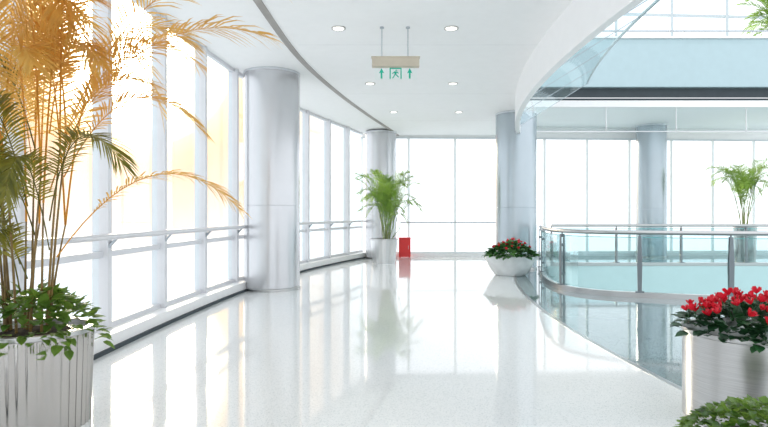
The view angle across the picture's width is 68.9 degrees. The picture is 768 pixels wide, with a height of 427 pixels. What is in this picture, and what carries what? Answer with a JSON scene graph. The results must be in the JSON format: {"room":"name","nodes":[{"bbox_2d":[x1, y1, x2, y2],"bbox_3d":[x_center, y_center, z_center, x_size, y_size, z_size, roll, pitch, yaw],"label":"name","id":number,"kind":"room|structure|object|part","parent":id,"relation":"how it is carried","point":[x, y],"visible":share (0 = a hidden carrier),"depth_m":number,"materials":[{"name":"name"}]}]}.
{"room":"atrium gallery walkway","nodes":[
{"label":"atrium gallery walkway","id":0,"kind":"room"},
{"bbox_2d":[144,0,387,133],"bbox_3d":[-1.785,-2.925,9.045,2.388,0.450,20.271,0,0,6],"label":"ceiling","id":1,"kind":"structure","parent":0,"point":[316,97],"depth_m":9.16,"materials":[{"name":"white paint"}]},
{"bbox_2d":[262,0,572,135],"bbox_3d":[1.210,-2.900,9.050,5.580,0.500,20.100,0,0,0],"label":"ceiling","id":2,"kind":"structure","parent":0,"point":[491,47],"depth_m":8.99,"materials":[{"name":"white paint"}]},
{"bbox_2d":[253,0,398,135],"bbox_3d":[-1.032,-2.744,9.042,1.009,0.212,20.109,0,0,6],"label":"trim","id":3,"kind":"structure","parent":2,"relation":"attached to","point":[259,3],"depth_m":9.29,"materials":[{"name":"grey metal"}]},
{"bbox_2d":[331,26,345,30],"bbox_3d":[-0.650,-2.644,8.000,0.210,0.012,0.210,0,0,0],"label":"recessed light","id":4,"kind":"object","parent":2,"relation":"in","point":[335,28],"visible":1,"depth_m":7.99,"materials":[{"name":"white"}]},
{"bbox_2d":[371,26,419,78],"bbox_3d":[0.165,-2.275,7.960,0.690,0.750,0.120,0,0,0],"label":"exit sign","id":5,"kind":"object","parent":2,"relation":"hanging from","point":[392,62],"visible":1,"depth_m":7.91,"materials":[{"name":"plastic"}]},
{"bbox_3d":[-0.030,-2.430,7.960,0.060,0.440,0.060,0,0,0],"label":"suspension rod","id":6,"kind":"part","parent":5,"relation":"part of","materials":[{"name":"grey metal"}]},
{"bbox_3d":[0.340,-2.430,7.960,0.060,0.440,0.060,0,0,0],"label":"suspension rod","id":7,"kind":"part","parent":5,"relation":"part of","materials":[{"name":"grey metal"}]},
{"bbox_2d":[444,26,458,30],"bbox_3d":[0.960,-2.644,8.000,0.210,0.012,0.210,0,0,0],"label":"recessed light","id":8,"kind":"object","parent":2,"relation":"in","point":[447,28],"visible":1,"depth_m":7.99,"materials":[{"name":"white plastic"}]},
{"bbox_2d":[515,0,643,132],"bbox_3d":[3.014,-2.650,6.750,1.326,1.200,15.500,0,0,0],"label":"bulkhead","id":9,"kind":"object","parent":2,"relation":"attached to","point":[581,21],"visible":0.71,"depth_m":7.26,"materials":[{"name":"white paint"}]},
{"bbox_2d":[521,0,659,124],"bbox_3d":[3.647,-2.758,9.327,2.144,1.068,9.784,0,0,5],"label":"guard","id":10,"kind":"object","parent":9,"relation":"attached to","point":[655,2],"visible":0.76,"depth_m":10.67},
{"bbox_3d":[4.475,-3.270,9.319,0.493,0.045,9.647,0,0,5],"label":"rail","id":11,"kind":"part","parent":10,"relation":"part of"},
{"bbox_2d":[81,255,767,426],"bbox_3d":[6.514,1.700,9.450,19.372,0.500,20.900,0,0,0],"label":"floor","id":12,"kind":"structure","parent":0,"point":[451,341],"depth_m":5.64,"materials":[{"name":"white tile"}]},
{"bbox_2d":[0,0,281,426],"bbox_3d":[-1.746,-0.079,3.862,2.336,3.057,1.652,0,0,6],"label":"potted palm","id":13,"kind":"object","parent":12,"relation":"on","point":[46,364],"visible":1,"depth_m":3.70,"materials":[{"name":"plant"}]},
{"bbox_2d":[0,322,94,426],"bbox_3d":[-2.400,1.130,3.850,0.730,0.640,0.730,0,0,0],"label":"pot","id":14,"kind":"object","parent":13,"relation":"on","point":[56,390],"depth_m":3.60,"materials":[{"name":"metal"}]},
{"bbox_2d":[94,252,365,353],"bbox_3d":[-2.389,1.365,8.963,1.360,0.170,19.983,0,0,7],"label":"baseboard","id":15,"kind":"structure","parent":12,"relation":"on","point":[123,331],"depth_m":7.59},
{"bbox_2d":[2,263,11,271],"bbox_3d":[-3.156,-0.710,3.988,0.181,3.980,1.438,0,0,0],"label":"window","id":16,"kind":"structure","parent":15,"relation":"on","point":[9,264],"depth_m":4.66,"materials":[{"name":"paint"}]},
{"bbox_2d":[0,0,102,333],"bbox_3d":[-3.144,-0.710,5.424,0.182,3.980,1.439,0,0,0],"label":"window","id":17,"kind":"structure","parent":15,"relation":"on","point":[20,212],"depth_m":4.72,"materials":[{"name":"paint"}]},
{"bbox_2d":[152,14,201,307],"bbox_3d":[-3.008,-0.710,8.294,0.180,3.980,1.437,0,0,4],"label":"window","id":18,"kind":"structure","parent":15,"relation":"on","point":[159,139],"depth_m":7.58,"materials":[{"name":"paint"}]},
{"bbox_2d":[0,0,365,329],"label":"railing","id":19,"kind":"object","parent":15,"relation":"on","point":[101,172],"depth_m":6.14,"materials":[{"name":"metal"}]},
{"bbox_3d":[-2.363,0.344,8.956,1.294,0.252,19.920,0,0,7],"label":"handrail","id":20,"kind":"part","parent":19,"relation":"part of","materials":[{"name":"silver metal"}]},
{"bbox_2d":[195,46,233,292],"bbox_3d":[-2.891,-0.710,9.726,0.180,3.980,1.436,0,0,6],"label":"window","id":21,"kind":"structure","parent":15,"relation":"on","point":[200,81],"depth_m":9.01,"materials":[{"name":"paint"}]},
{"bbox_2d":[93,257,364,360],"bbox_3d":[-2.224,1.430,8.938,1.094,0.040,19.899,0,0,7],"label":"trim","id":22,"kind":"structure","parent":15,"relation":"attached to","point":[125,342],"depth_m":7.38,"materials":[{"name":"grey metal"}]},
{"bbox_2d":[228,69,243,281],"bbox_3d":[-2.725,-0.710,11.152,0.180,3.980,1.437,0,0,8],"label":"window","id":23,"kind":"structure","parent":15,"relation":"on","point":[233,77],"depth_m":10.44,"materials":[{"name":"paint"}]},
{"bbox_2d":[300,108,305,263],"bbox_3d":[-2.227,-0.710,13.979,0.180,3.980,1.436,0,0,13],"label":"window","id":24,"kind":"structure","parent":15,"relation":"on","point":[301,109],"depth_m":14.48,"materials":[{"name":"paint"}]},
{"bbox_2d":[302,110,327,261],"bbox_3d":[-1.851,-0.710,15.363,0.180,3.980,1.437,0,0,17],"label":"window","id":25,"kind":"structure","parent":15,"relation":"on","point":[305,116],"depth_m":14.68,"materials":[{"name":"paint"}]},
{"bbox_2d":[324,119,346,257],"bbox_3d":[-1.408,-0.710,16.730,0.180,3.980,1.436,0,0,19],"label":"window","id":26,"kind":"structure","parent":15,"relation":"on","point":[327,124],"depth_m":16.05,"materials":[{"name":"paint"}]},
{"bbox_2d":[343,127,362,254],"bbox_3d":[-0.956,-0.710,18.093,0.180,3.980,1.436,0,0,18],"label":"window","id":27,"kind":"structure","parent":15,"relation":"on","point":[346,132],"depth_m":17.42,"materials":[{"name":"paint"}]},
{"bbox_2d":[243,66,299,292],"bbox_3d":[-2.160,-0.625,10.800,1.084,4.150,1.084,0,0,0],"label":"column","id":28,"kind":"structure","parent":12,"relation":"on","point":[271,94],"depth_m":10.33,"materials":[{"name":"metal"}]},
{"bbox_2d":[365,130,396,258],"bbox_3d":[-0.100,-0.600,18.250,1.024,4.100,1.024,0,0,0],"label":"column","id":29,"kind":"structure","parent":12,"relation":"on","point":[380,144],"depth_m":17.83,"materials":[{"name":"paint"}]},
{"bbox_2d":[353,169,423,263],"bbox_3d":[0.218,0.045,16.318,2.107,2.810,2.023,0,0,40],"label":"potted palm","id":30,"kind":"object","parent":12,"relation":"on","point":[384,249],"visible":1,"depth_m":16.09,"materials":[{"name":"green plant"}]},
{"bbox_2d":[370,240,397,263],"bbox_3d":[0.000,1.105,16.350,0.805,0.690,0.799,0,0,0],"label":"pot","id":31,"kind":"object","parent":30,"relation":"on","point":[383,251],"depth_m":16.04,"materials":[{"name":"silver metal"}]},
{"bbox_2d":[398,237,410,257],"bbox_3d":[0.680,1.117,18.435,0.400,0.665,0.291,0,0,0],"label":"box","id":32,"kind":"object","parent":12,"relation":"on","point":[404,242],"visible":1,"depth_m":18.32,"materials":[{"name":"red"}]},
{"bbox_3d":[0.680,1.120,18.325,0.330,0.500,0.012,0,0,0],"label":"door","id":33,"kind":"part","parent":32,"relation":"part of","materials":[{"name":"red metal"}]},
{"bbox_2d":[481,237,540,275],"bbox_3d":[2.965,1.007,13.192,1.357,0.887,1.380,0,0,0],"label":"flower planter","id":34,"kind":"object","parent":12,"relation":"on","point":[500,263],"visible":1,"depth_m":12.89,"materials":[{"name":"ceramic"}]},
{"bbox_2d":[484,254,536,275],"bbox_3d":[2.980,1.220,13.200,1.240,0.460,0.992,0,0,0],"label":"bowl","id":35,"kind":"object","parent":34,"relation":"attached to","point":[513,266],"depth_m":12.86,"materials":[{"name":"white ceramic"}]},
{"bbox_2d":[495,110,536,269],"bbox_3d":[3.500,-0.600,14.850,1.084,4.100,1.084,0,0,0],"label":"column","id":36,"kind":"structure","parent":12,"relation":"on","point":[516,153],"depth_m":14.40,"materials":[{"name":"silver metal"}]},
{"bbox_2d":[396,252,767,256],"bbox_3d":[7.632,1.405,19.286,16.782,0.090,0.279,0,0,-3],"label":"baseboard","id":37,"kind":"structure","parent":12,"relation":"on","point":[700,253],"depth_m":19.17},
{"bbox_2d":[361,137,406,253],"bbox_3d":[0.002,-0.620,18.974,1.584,3.960,0.080,0,0,-2],"label":"window","id":38,"kind":"structure","parent":37,"relation":"on","point":[362,138],"depth_m":18.93,"materials":[{"name":"white metal"}]},
{"bbox_2d":[514,276,681,390],"bbox_3d":[2.965,1.454,6.750,1.289,0.012,15.517,0,0,0],"label":"trim","id":39,"kind":"structure","parent":12,"relation":"on","point":[515,277],"depth_m":6.14,"materials":[{"name":"metal"}]},
{"bbox_2d":[636,123,666,257],"bbox_3d":[8.950,-0.750,18.750,0.964,4.400,0.964,0,0,0],"label":"column","id":40,"kind":"structure","parent":12,"relation":"on","point":[651,147],"depth_m":18.34,"materials":[{"name":"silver metal"}]},
{"bbox_2d":[538,225,767,299],"bbox_3d":[9.198,0.871,9.793,13.284,1.158,4.161,0,0,24],"label":"glass balustrade","id":41,"kind":"object","parent":12,"relation":"on","point":[558,268],"visible":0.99,"depth_m":10.11,"materials":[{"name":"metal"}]},
{"bbox_3d":[3.980,0.900,14.250,0.130,1.100,0.140,0,0,13],"label":"post","id":42,"kind":"part","parent":41,"relation":"part of","materials":[{"name":"metal"}]},
{"bbox_3d":[3.720,0.900,13.100,0.130,1.100,0.140,0,0,12],"label":"post","id":43,"kind":"part","parent":41,"relation":"part of","materials":[{"name":"metal"}]},
{"bbox_3d":[3.849,0.880,13.675,0.018,0.940,1.089,0,0,13],"label":"glass panel","id":44,"kind":"part","parent":41,"relation":"part of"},
{"bbox_3d":[3.515,0.880,11.931,0.110,0.940,2.283,0,0,7],"label":"glass panel","id":45,"kind":"part","parent":41,"relation":"part of","materials":[{"name":"clear glass"}]},
{"bbox_3d":[3.420,0.900,10.750,0.130,1.100,0.140,0,0,-10],"label":"post","id":46,"kind":"part","parent":41,"relation":"part of","materials":[{"name":"metal"}]},
{"bbox_3d":[3.833,0.880,10.136,0.207,0.940,1.392,0,0,-43],"label":"glass panel","id":47,"kind":"part","parent":41,"relation":"part of","materials":[{"name":"clear glass"}]},
{"bbox_3d":[4.420,0.900,9.680,0.140,1.100,0.130,0,0,22],"label":"post","id":48,"kind":"part","parent":41,"relation":"part of","materials":[{"name":"metal"}]},
{"bbox_3d":[9.179,0.330,9.784,13.169,0.076,4.065,0,0,23],"label":"handrail","id":49,"kind":"part","parent":41,"relation":"part of","materials":[{"name":"metal"}]},
{"bbox_3d":[5.080,0.880,9.464,1.300,0.940,0.041,0,0,17],"label":"glass panel","id":50,"kind":"part","parent":41,"relation":"part of","materials":[{"name":"clear glass"}]},
{"bbox_3d":[5.750,0.900,9.280,0.140,1.100,0.130,0,0,11],"label":"post","id":51,"kind":"part","parent":41,"relation":"part of","materials":[{"name":"metal"}]},
{"bbox_3d":[6.523,0.880,9.176,1.471,0.940,0.038,0,0,7],"label":"glass panel","id":52,"kind":"part","parent":41,"relation":"part of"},
{"bbox_2d":[550,224,767,265],"bbox_3d":[10.315,0.871,15.550,11.470,1.158,0.130,0,0,0],"label":"glass balustrade","id":53,"kind":"object","parent":12,"relation":"on","point":[616,263],"visible":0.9,"depth_m":15.52,"materials":[{"name":"metal"}]},
{"bbox_3d":[5.550,0.880,15.550,1.710,0.940,0.016,0,0,0],"label":"glass panel","id":54,"kind":"part","parent":53,"relation":"part of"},
{"bbox_3d":[6.450,0.900,15.550,0.140,1.100,0.130,0,0,0],"label":"post","id":55,"kind":"part","parent":53,"relation":"part of","materials":[{"name":"metal"}]},
{"bbox_3d":[7.350,0.880,15.550,1.710,0.940,0.016,0,0,0],"label":"glass panel","id":56,"kind":"part","parent":53,"relation":"part of","materials":[{"name":"clear glass"}]},
{"bbox_3d":[10.350,0.330,15.550,11.400,0.076,0.076,0,0,0],"label":"handrail","id":57,"kind":"part","parent":53,"relation":"part of","materials":[{"name":"metal"}]},
{"bbox_3d":[8.250,0.900,15.550,0.140,1.100,0.130,0,0,0],"label":"post","id":58,"kind":"part","parent":53,"relation":"part of","materials":[{"name":"metal"}]},
{"bbox_3d":[9.150,0.880,15.550,1.710,0.940,0.016,0,0,0],"label":"glass panel","id":59,"kind":"part","parent":53,"relation":"part of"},
{"bbox_3d":[10.050,0.900,15.550,0.140,1.100,0.130,0,0,0],"label":"post","id":60,"kind":"part","parent":53,"relation":"part of","materials":[{"name":"metal"}]},
{"bbox_2d":[578,266,767,295],"bbox_3d":[10.000,2.000,15.440,11.000,1.100,0.080,0,0,0],"label":"slab edge","id":61,"kind":"structure","parent":12,"relation":"attached to","point":[709,280],"depth_m":15.40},
{"bbox_2d":[670,286,767,426],"bbox_3d":[2.611,0.980,3.948,1.100,0.941,1.095,0,0,-31],"label":"flower planter","id":62,"kind":"object","parent":12,"relation":"on","point":[722,357],"visible":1,"depth_m":3.78,"materials":[{"name":"metal"}]},
{"bbox_3d":[2.220,0.727,4.099,0.060,0.113,0.057,5,-37,-13],"label":"flower","id":63,"kind":"part","parent":62,"relation":"part of","materials":[{"name":"red plant"}]},
{"bbox_3d":[2.205,0.710,3.972,0.077,0.143,0.073,-23,-32,22],"label":"flower","id":64,"kind":"part","parent":62,"relation":"part of","materials":[{"name":"red plant"}]},
{"bbox_3d":[2.255,0.726,3.866,0.071,0.132,0.067,-23,-7,30],"label":"flower","id":65,"kind":"part","parent":62,"relation":"part of","materials":[{"name":"red plant"}]},
{"bbox_3d":[2.258,0.686,3.943,0.067,0.125,0.064,16,2,13],"label":"flower","id":66,"kind":"part","parent":62,"relation":"part of","materials":[{"name":"red plant"}]},
{"bbox_3d":[2.355,0.668,4.014,0.075,0.141,0.072,-15,1,18],"label":"flower","id":67,"kind":"part","parent":62,"relation":"part of","materials":[{"name":"red plant"}]},
{"bbox_3d":[2.283,0.681,3.892,0.061,0.120,0.064,-3,31,-33],"label":"flower","id":68,"kind":"part","parent":62,"relation":"part of","materials":[{"name":"red plant"}]},
{"bbox_3d":[2.254,0.696,3.788,0.060,0.111,0.057,-17,12,-39],"label":"flower","id":69,"kind":"part","parent":62,"relation":"part of","materials":[{"name":"red plant"}]},
{"bbox_3d":[2.406,0.632,3.986,0.067,0.131,0.070,16,-29,-8],"label":"flower","id":70,"kind":"part","parent":62,"relation":"part of","materials":[{"name":"red plant"}]},
{"bbox_3d":[2.600,1.140,3.950,0.880,0.620,0.880,0,0,0],"label":"pot","id":71,"kind":"part","parent":62,"relation":"part of","materials":[{"name":"metal"}]},
{"bbox_3d":[2.470,0.607,4.008,0.072,0.142,0.076,10,-22,-15],"label":"flower","id":72,"kind":"part","parent":62,"relation":"part of","materials":[{"name":"red plant"}]},
{"bbox_3d":[2.396,0.639,3.783,0.057,0.112,0.060,-25,6,20],"label":"flower","id":73,"kind":"part","parent":62,"relation":"part of","materials":[{"name":"red plant"}]},
{"bbox_3d":[2.547,0.608,4.062,0.072,0.134,0.068,-7,19,10],"label":"flower","id":74,"kind":"part","parent":62,"relation":"part of","materials":[{"name":"red plant"}]},
{"bbox_3d":[2.383,0.690,3.682,0.069,0.136,0.073,13,31,-34],"label":"flower","id":75,"kind":"part","parent":62,"relation":"part of","materials":[{"name":"red plant"}]},
{"bbox_3d":[2.482,0.631,3.775,0.059,0.116,0.062,-16,-10,-10],"label":"flower","id":76,"kind":"part","parent":62,"relation":"part of","materials":[{"name":"red plant"}]},
{"bbox_3d":[2.541,0.591,3.832,0.070,0.130,0.066,-30,-25,-3],"label":"flower","id":77,"kind":"part","parent":62,"relation":"part of","materials":[{"name":"red plant"}]},
{"bbox_3d":[2.625,0.583,3.949,0.070,0.132,0.067,24,-27,-6],"label":"flower","id":78,"kind":"part","parent":62,"relation":"part of","materials":[{"name":"red plant"}]},
{"bbox_3d":[2.501,0.652,3.727,0.052,0.097,0.050,-18,45,-41],"label":"flower","id":79,"kind":"part","parent":62,"relation":"part of","materials":[{"name":"red plant"}]},
{"bbox_3d":[2.543,0.613,3.771,0.056,0.105,0.053,14,-7,-23],"label":"flower","id":80,"kind":"part","parent":62,"relation":"part of","materials":[{"name":"red plant"}]},
{"bbox_3d":[2.741,0.630,3.994,0.070,0.137,0.073,-32,-1,7],"label":"flower","id":81,"kind":"part","parent":62,"relation":"part of","materials":[{"name":"red plant"}]},
{"bbox_3d":[2.443,0.735,3.568,0.077,0.144,0.073,22,-4,29],"label":"flower","id":82,"kind":"part","parent":62,"relation":"part of","materials":[{"name":"red plant"}]},
{"bbox_2d":[672,394,767,426],"bbox_3d":[1.918,1.190,2.804,0.887,0.520,0.899,0,0,0],"label":"plant","id":83,"kind":"object","parent":12,"relation":"on","point":[733,407],"visible":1,"depth_m":2.89,"materials":[{"name":"plant"}]},
{"bbox_2d":[703,155,767,259],"bbox_3d":[11.209,-0.218,17.718,2.467,3.335,1.982,0,0,-40],"label":"potted palm","id":84,"kind":"object","parent":12,"relation":"on","point":[745,183],"visible":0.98,"depth_m":17.52,"materials":[{"name":"plant"}]},
{"bbox_2d":[733,227,756,259],"bbox_3d":[11.350,0.940,17.600,0.644,1.020,0.639,0,0,0],"label":"pot","id":85,"kind":"object","parent":84,"relation":"attached to","point":[738,243],"depth_m":17.39,"materials":[{"name":"metal"}]},
{"bbox_2d":[613,13,669,35],"bbox_3d":[8.945,-6.550,19.435,2.004,6.000,0.110,0,0,-4],"label":"window","id":86,"kind":"structure","parent":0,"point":[615,24],"depth_m":19.39,"materials":[{"name":"grey paint"}]},
{"bbox_2d":[524,100,767,129],"bbox_3d":[10.050,-3.040,17.700,12.300,0.180,4.400,0,0,0],"label":"ceiling","id":87,"kind":"structure","parent":0,"point":[691,114],"depth_m":16.36,"materials":[{"name":"white paint"}]},
{"bbox_2d":[536,108,604,131],"bbox_3d":[5.196,-2.612,15.600,1.928,0.675,0.030,0,0,0],"label":"screen","id":88,"kind":"object","parent":87,"relation":"hanging from","point":[536,108],"visible":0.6,"depth_m":15.59,"materials":[{"name":"white metal"}]},
{"bbox_2d":[606,108,674,131],"bbox_3d":[7.146,-2.612,15.600,1.928,0.675,0.030,0,0,0],"label":"screen","id":89,"kind":"object","parent":87,"relation":"hanging from","point":[606,108],"visible":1,"depth_m":15.59,"materials":[{"name":"white metal"}]},
{"bbox_2d":[676,108,744,131],"bbox_3d":[9.096,-2.612,15.600,1.928,0.675,0.030,0,0,0],"label":"screen","id":90,"kind":"object","parent":87,"relation":"hanging from","point":[676,108],"visible":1,"depth_m":15.59,"materials":[{"name":"white metal"}]},
{"bbox_2d":[746,108,767,131],"bbox_3d":[11.046,-2.612,15.600,1.928,0.675,0.030,0,0,0],"label":"screen","id":91,"kind":"object","parent":87,"relation":"hanging from","point":[746,108],"visible":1,"depth_m":15.59,"materials":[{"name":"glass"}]},
{"bbox_2d":[537,127,767,139],"bbox_3d":[9.994,-3.075,19.590,12.027,0.950,0.220,0,0,-4],"label":"wall","id":92,"kind":"structure","parent":0,"point":[670,135],"depth_m":19.40,"materials":[{"name":"white paint"}]},
{"bbox_2d":[362,134,495,253],"bbox_3d":[1.625,-0.695,19.039,4.753,4.110,0.371,0,0,-2],"label":"window","id":93,"kind":"structure","parent":92,"relation":"in","point":[408,138],"depth_m":18.98,"materials":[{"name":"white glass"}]},
{"bbox_3d":[2.278,0.345,18.961,3.452,0.128,0.161,0,0,-2],"label":"handrail","id":94,"kind":"part","parent":93,"relation":"part of","materials":[{"name":"white metal"}]},
{"bbox_3d":[2.280,0.300,18.900,3.452,0.038,0.040,0,0,-2],"label":"rail","id":95,"kind":"part","parent":93,"relation":"part of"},
{"bbox_2d":[454,137,495,253],"bbox_3d":[3.168,-0.620,19.074,1.584,3.960,0.080,0,0,-2],"label":"window","id":96,"kind":"structure","parent":92,"relation":"in","point":[455,138],"depth_m":19.03,"materials":[{"name":"white metal"}]},
{"bbox_2d":[543,138,585,252],"bbox_3d":[6.210,-0.620,19.247,1.503,3.960,0.080,0,0,-4],"label":"window","id":97,"kind":"structure","parent":92,"relation":"in","point":[544,139],"depth_m":19.18,"materials":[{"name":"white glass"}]},
{"bbox_2d":[586,138,628,252],"bbox_3d":[7.710,-0.620,19.347,1.503,3.960,0.080,0,0,-4],"label":"window","id":98,"kind":"structure","parent":92,"relation":"in","point":[587,139],"depth_m":19.28,"materials":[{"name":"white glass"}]},
{"bbox_2d":[628,138,670,252],"bbox_3d":[9.210,-0.620,19.447,1.503,3.960,0.080,0,0,-4],"label":"window","id":99,"kind":"structure","parent":92,"relation":"in","point":[630,139],"depth_m":19.38,"materials":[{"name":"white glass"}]},
{"bbox_2d":[670,139,711,252],"bbox_3d":[10.710,-0.620,19.547,1.503,3.960,0.080,0,0,-4],"label":"window","id":100,"kind":"structure","parent":92,"relation":"in","point":[671,140],"depth_m":19.48,"materials":[{"name":"metal"}]},
{"bbox_2d":[669,0,724,35],"bbox_3d":[10.945,-6.550,19.568,2.004,6.000,0.110,0,0,-4],"label":"window","id":101,"kind":"structure","parent":92,"relation":"in","point":[671,2],"depth_m":19.50,"materials":[{"name":"grey paint"}]},
{"bbox_2d":[711,139,752,251],"bbox_3d":[12.210,-0.620,19.647,1.503,3.960,0.080,0,0,-4],"label":"window","id":102,"kind":"structure","parent":92,"relation":"in","point":[713,140],"depth_m":19.58,"materials":[{"name":"metal"}]},
{"bbox_2d":[724,0,764,35],"bbox_3d":[12.945,-6.550,19.701,2.004,6.000,0.110,0,0,-4],"label":"window","id":103,"kind":"structure","parent":92,"relation":"in","point":[726,2],"depth_m":19.59,"materials":[{"name":"grey paint"}]},
{"bbox_2d":[752,139,767,251],"bbox_3d":[13.710,-0.620,19.747,1.503,3.960,0.080,0,0,-4],"label":"window","id":104,"kind":"structure","parent":92,"relation":"in","point":[759,140],"depth_m":19.68,"materials":[{"name":"metal"}]},
{"bbox_2d":[540,39,767,87],"bbox_3d":[10.050,-4.150,15.500,12.300,1.320,0.160,0,0,0],"label":"wall","id":105,"kind":"structure","parent":0,"point":[630,63],"depth_m":15.42,"materials":[{"name":"glass"}]},
{"bbox_2d":[530,88,767,99],"bbox_3d":[10.050,-3.320,15.700,12.300,0.360,0.200,0,0,0],"label":"shadow gap","id":106,"kind":"structure","parent":105,"relation":"attached to","point":[545,92],"depth_m":15.60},
{"bbox_2d":[531,97,767,98],"bbox_3d":[10.050,-3.190,15.500,12.300,0.030,0.060,0,0,0],"label":"trim","id":107,"kind":"structure","parent":105,"relation":"attached to","point":[532,97],"depth_m":15.47,"materials":[{"name":"metal"}]},
{"bbox_2d":[594,36,767,38],"bbox_3d":[10.050,-4.840,15.500,12.300,0.050,0.300,0,0,0],"label":"coping","id":108,"kind":"object","parent":105,"relation":"on","point":[596,37],"visible":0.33,"depth_m":15.35},
{"bbox_2d":[602,30,767,35],"bbox_3d":[10.050,-4.968,15.500,12.300,0.215,0.050,0,0,0],"label":"handrail","id":109,"kind":"object","parent":108,"relation":"on","point":[683,31],"visible":0.61,"depth_m":15.48,"materials":[{"name":"silver metal"}]},
{"bbox_3d":[10.050,-5.050,15.500,12.300,0.050,0.050,0,0,0],"label":"rail","id":110,"kind":"part","parent":109,"relation":"part of","materials":[{"name":"silver metal"}]},
{"bbox_3d":[10.050,-3.360,17.900,12.300,0.380,4.000,0,0,0],"label":"floor","id":111,"kind":"structure","parent":0,"visible":0},
{"bbox_2d":[737,0,767,35],"bbox_3d":[12.051,-5.141,16.883,2.631,3.182,2.420,0,0,-44],"label":"potted palm","id":112,"kind":"object","parent":111,"relation":"on","point":[764,2],"visible":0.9,"depth_m":17.20,"materials":[{"name":"plant"}]}
]}

